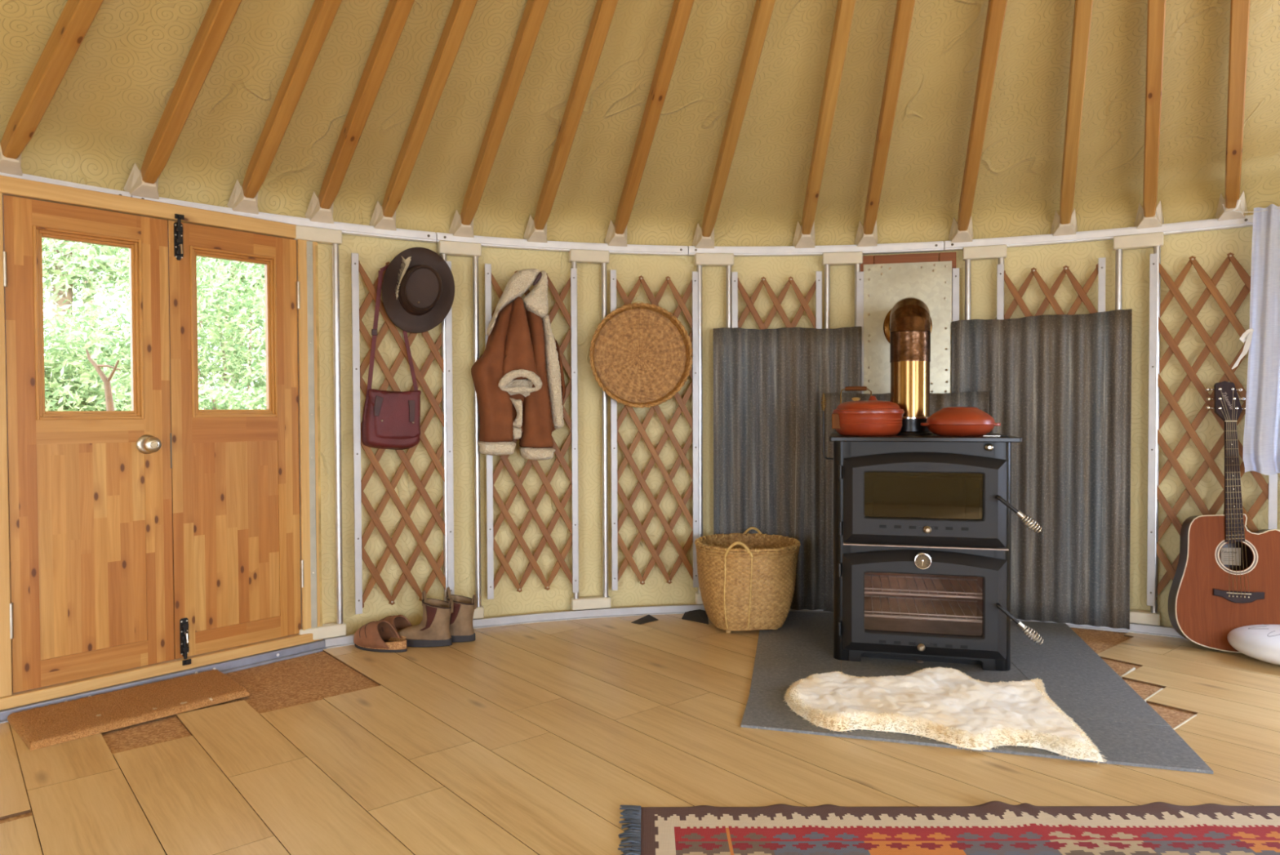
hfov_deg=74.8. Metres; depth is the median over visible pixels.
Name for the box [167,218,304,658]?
door
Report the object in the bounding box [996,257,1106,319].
panel
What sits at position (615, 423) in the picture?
panel
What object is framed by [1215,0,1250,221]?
rafter
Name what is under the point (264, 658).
threshold
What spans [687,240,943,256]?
rail
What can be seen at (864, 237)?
socket
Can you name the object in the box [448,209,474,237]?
socket
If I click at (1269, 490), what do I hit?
panel
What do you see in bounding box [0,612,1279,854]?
floor
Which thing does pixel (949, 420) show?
casserole
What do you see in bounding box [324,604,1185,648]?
baseboard
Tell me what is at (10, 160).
socket
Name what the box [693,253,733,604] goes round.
wall post
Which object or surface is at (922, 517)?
wood stove
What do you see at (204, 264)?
shrub
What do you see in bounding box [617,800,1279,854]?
rug
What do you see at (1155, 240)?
wall post
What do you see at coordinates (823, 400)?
poker
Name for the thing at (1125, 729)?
hearth
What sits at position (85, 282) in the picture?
tree
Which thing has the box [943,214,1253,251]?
rail
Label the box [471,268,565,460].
coat
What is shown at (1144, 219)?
socket
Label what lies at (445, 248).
wall post
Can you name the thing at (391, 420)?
shoulder bag
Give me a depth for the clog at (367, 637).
3.25 m
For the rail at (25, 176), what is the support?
attached to the wall
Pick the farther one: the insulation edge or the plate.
the plate
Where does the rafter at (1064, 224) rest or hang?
on the rail at (1211, 224)
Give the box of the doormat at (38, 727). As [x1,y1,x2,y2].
[7,668,249,750]
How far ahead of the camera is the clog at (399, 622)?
3.36 m
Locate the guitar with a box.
[1168,380,1279,652]
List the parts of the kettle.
lid knob, spout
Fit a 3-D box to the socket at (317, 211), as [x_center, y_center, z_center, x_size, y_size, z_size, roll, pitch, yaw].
[-1.255,-0.856,3.276,0.118,0.110,0.124,0,1,0]
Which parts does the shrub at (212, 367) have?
stem, stem, stem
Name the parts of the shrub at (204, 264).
stem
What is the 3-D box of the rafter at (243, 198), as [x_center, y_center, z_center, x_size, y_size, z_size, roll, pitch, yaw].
[-0.651,-1.434,2.108,0.106,1.309,2.645,-1,2,-40]
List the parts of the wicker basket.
handle, handle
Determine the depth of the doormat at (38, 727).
2.58 m
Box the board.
[306,240,317,627]
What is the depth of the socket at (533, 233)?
3.64 m
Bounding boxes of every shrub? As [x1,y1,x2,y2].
[42,240,131,410]
[42,284,131,410]
[44,355,131,410]
[57,248,220,408]
[111,256,263,408]
[196,256,266,409]
[198,345,266,409]
[215,259,266,408]
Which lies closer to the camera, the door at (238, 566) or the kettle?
the door at (238, 566)
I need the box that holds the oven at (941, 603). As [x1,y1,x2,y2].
[837,549,1043,658]
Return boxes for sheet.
[713,326,861,609]
[823,391,989,611]
[951,308,1132,629]
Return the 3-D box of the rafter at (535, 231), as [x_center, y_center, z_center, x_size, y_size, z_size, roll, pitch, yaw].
[-0.052,-1.433,2.454,0.106,1.288,2.632,-1,1,-18]
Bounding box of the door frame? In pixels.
[0,175,323,710]
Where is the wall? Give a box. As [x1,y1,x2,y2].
[317,226,1279,635]
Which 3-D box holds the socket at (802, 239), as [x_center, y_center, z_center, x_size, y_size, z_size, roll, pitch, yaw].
[0.759,-0.879,3.825,0.105,0.118,0.106,0,1,0]
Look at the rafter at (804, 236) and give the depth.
3.13 m
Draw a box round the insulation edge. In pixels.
[315,244,322,626]
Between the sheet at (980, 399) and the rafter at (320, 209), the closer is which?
the rafter at (320, 209)
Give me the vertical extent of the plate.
1.230 m
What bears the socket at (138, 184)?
attached to the rafter at (219, 17)
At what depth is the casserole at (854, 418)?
3.08 m
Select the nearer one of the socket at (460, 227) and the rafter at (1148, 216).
the rafter at (1148, 216)
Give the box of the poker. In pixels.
[820,392,833,459]
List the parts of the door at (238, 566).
bolt handle, bolt handle, rail, rail, panel, rail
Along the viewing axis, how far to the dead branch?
3.09 m
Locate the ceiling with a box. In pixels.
[0,0,1279,246]
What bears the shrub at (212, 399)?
on the ground
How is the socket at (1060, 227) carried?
attached to the rafter at (1064, 224)
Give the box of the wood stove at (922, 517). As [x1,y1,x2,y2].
[828,418,1043,671]
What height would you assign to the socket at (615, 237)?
0.110 m
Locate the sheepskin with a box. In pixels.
[783,666,1106,764]
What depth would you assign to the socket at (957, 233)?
3.69 m
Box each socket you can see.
[0,142,22,176]
[123,163,159,199]
[226,179,258,213]
[305,191,333,223]
[369,200,396,231]
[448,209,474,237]
[523,214,546,242]
[604,219,627,246]
[692,223,714,248]
[792,221,815,248]
[854,220,878,246]
[948,216,973,242]
[1050,208,1077,235]
[1134,200,1164,228]
[1215,191,1248,221]
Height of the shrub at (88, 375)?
1.972 m
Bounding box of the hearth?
[740,610,1213,773]
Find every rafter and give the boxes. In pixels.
[0,0,103,176]
[123,0,242,199]
[226,0,342,213]
[305,0,414,223]
[369,0,477,231]
[448,0,550,237]
[523,0,617,242]
[604,0,694,246]
[692,0,775,248]
[792,0,856,248]
[854,0,915,246]
[948,0,1007,242]
[1050,0,1093,235]
[1134,0,1165,228]
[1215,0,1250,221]
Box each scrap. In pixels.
[631,613,657,623]
[681,608,708,623]
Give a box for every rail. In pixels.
[0,172,130,196]
[130,195,436,243]
[435,232,688,256]
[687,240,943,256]
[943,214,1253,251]
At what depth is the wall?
3.63 m
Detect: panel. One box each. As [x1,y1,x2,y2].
[351,253,454,613]
[484,263,578,599]
[609,269,698,590]
[731,271,822,329]
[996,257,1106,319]
[1146,252,1277,605]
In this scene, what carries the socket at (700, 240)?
attached to the rafter at (704, 237)
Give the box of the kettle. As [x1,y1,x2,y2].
[840,386,877,403]
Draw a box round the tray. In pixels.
[589,294,693,408]
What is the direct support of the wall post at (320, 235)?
attached to the wall
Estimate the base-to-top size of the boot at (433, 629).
0.213 m
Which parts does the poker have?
rod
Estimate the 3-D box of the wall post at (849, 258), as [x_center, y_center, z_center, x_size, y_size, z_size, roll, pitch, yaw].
[0.929,0.006,3.846,0.178,1.611,0.052,0,1,7]
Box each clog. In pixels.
[353,619,407,652]
[377,614,412,639]
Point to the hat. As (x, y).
(418, 291)
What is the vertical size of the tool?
0.006 m
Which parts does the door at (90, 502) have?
rail, rail, panel, rail, knob, strike plate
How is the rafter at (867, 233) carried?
on the rail at (923, 246)
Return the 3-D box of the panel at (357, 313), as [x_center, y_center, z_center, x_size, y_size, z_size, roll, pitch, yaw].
[-0.976,0.025,3.455,0.405,1.446,0.032,-1,1,-29]
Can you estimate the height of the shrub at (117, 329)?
2.478 m
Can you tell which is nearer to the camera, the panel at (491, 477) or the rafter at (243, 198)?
the rafter at (243, 198)
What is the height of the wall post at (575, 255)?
1.611 m
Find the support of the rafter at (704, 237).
on the rail at (923, 246)
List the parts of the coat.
panel, panel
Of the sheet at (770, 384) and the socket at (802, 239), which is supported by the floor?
the sheet at (770, 384)
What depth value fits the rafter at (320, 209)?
2.81 m
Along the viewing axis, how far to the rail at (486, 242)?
3.71 m
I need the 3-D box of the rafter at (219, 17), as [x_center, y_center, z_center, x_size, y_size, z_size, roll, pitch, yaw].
[-0.798,-1.439,1.978,2.634,1.326,0.106,1,2,44]
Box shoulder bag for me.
[361,263,421,449]
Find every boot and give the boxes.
[397,590,453,647]
[445,586,476,642]
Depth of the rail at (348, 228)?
3.30 m
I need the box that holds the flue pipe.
[883,297,932,418]
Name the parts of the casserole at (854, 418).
handle, lid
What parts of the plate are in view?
timber frame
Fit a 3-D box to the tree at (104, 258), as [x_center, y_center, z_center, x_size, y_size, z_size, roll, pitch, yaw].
[-3.943,-2.164,7.946,2.608,6.500,2.436,0,1,0]
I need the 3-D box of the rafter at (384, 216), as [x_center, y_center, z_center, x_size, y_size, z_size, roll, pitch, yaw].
[-0.393,-1.437,2.292,0.106,1.305,2.645,-1,1,-30]
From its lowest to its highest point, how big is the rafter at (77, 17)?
1.360 m
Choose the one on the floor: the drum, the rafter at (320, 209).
the drum
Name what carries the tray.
hanging from the panel at (615, 423)
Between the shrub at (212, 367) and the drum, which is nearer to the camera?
the drum
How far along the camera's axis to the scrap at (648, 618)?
3.70 m
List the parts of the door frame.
door sill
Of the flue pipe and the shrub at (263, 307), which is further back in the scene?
the shrub at (263, 307)
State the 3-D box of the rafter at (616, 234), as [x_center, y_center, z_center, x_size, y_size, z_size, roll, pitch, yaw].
[0.194,-1.440,2.512,0.106,1.296,2.652,-1,1,-13]
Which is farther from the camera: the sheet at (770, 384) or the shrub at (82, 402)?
the shrub at (82, 402)
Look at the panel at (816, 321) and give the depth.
3.84 m
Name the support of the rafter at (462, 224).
on the rail at (486, 242)
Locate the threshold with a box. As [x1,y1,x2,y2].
[0,638,333,723]
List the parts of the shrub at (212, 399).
stem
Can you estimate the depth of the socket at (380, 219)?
3.37 m
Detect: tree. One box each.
[41,237,129,360]
[41,240,203,326]
[76,245,265,408]
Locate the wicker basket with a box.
[694,526,800,632]
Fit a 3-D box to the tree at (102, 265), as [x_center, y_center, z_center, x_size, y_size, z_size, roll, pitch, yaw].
[-5.700,-2.171,8.617,2.948,6.508,2.404,0,1,0]
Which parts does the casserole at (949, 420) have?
lug handle, dish, lid, lug handle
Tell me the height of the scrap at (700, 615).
0.013 m
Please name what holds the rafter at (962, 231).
on the rail at (1211, 224)
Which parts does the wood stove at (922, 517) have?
panel, rail, rail, door glass, firebox door, hob plate, spring knob, spring knob, panel, handle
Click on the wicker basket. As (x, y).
(746, 580)
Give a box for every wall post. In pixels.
[293,225,346,639]
[437,240,484,618]
[568,248,610,609]
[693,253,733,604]
[822,251,862,328]
[962,244,1006,319]
[1113,231,1163,625]
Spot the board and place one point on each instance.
(309, 244)
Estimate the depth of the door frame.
2.83 m
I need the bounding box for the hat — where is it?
[381,247,454,333]
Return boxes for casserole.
[831,400,904,435]
[920,406,1000,435]
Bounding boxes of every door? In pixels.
[2,195,174,693]
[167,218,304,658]
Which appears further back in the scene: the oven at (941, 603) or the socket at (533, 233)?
the socket at (533, 233)
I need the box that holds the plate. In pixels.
[856,252,959,394]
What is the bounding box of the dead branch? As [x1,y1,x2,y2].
[85,348,120,410]
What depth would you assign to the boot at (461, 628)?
3.36 m
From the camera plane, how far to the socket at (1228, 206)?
3.26 m
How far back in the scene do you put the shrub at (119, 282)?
6.99 m
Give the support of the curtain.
hanging from the rail
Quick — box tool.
[982,435,1007,436]
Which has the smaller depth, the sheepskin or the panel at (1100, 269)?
the sheepskin
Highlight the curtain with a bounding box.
[1222,200,1279,475]
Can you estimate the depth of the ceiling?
3.04 m
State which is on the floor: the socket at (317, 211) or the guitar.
the guitar
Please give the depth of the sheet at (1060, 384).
3.57 m
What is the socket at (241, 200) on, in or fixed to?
attached to the rafter at (243, 198)
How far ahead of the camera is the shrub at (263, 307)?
6.57 m
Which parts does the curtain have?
cord, voile panel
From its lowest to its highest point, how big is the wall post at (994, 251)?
1.611 m
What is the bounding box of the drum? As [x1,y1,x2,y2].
[1226,623,1279,665]

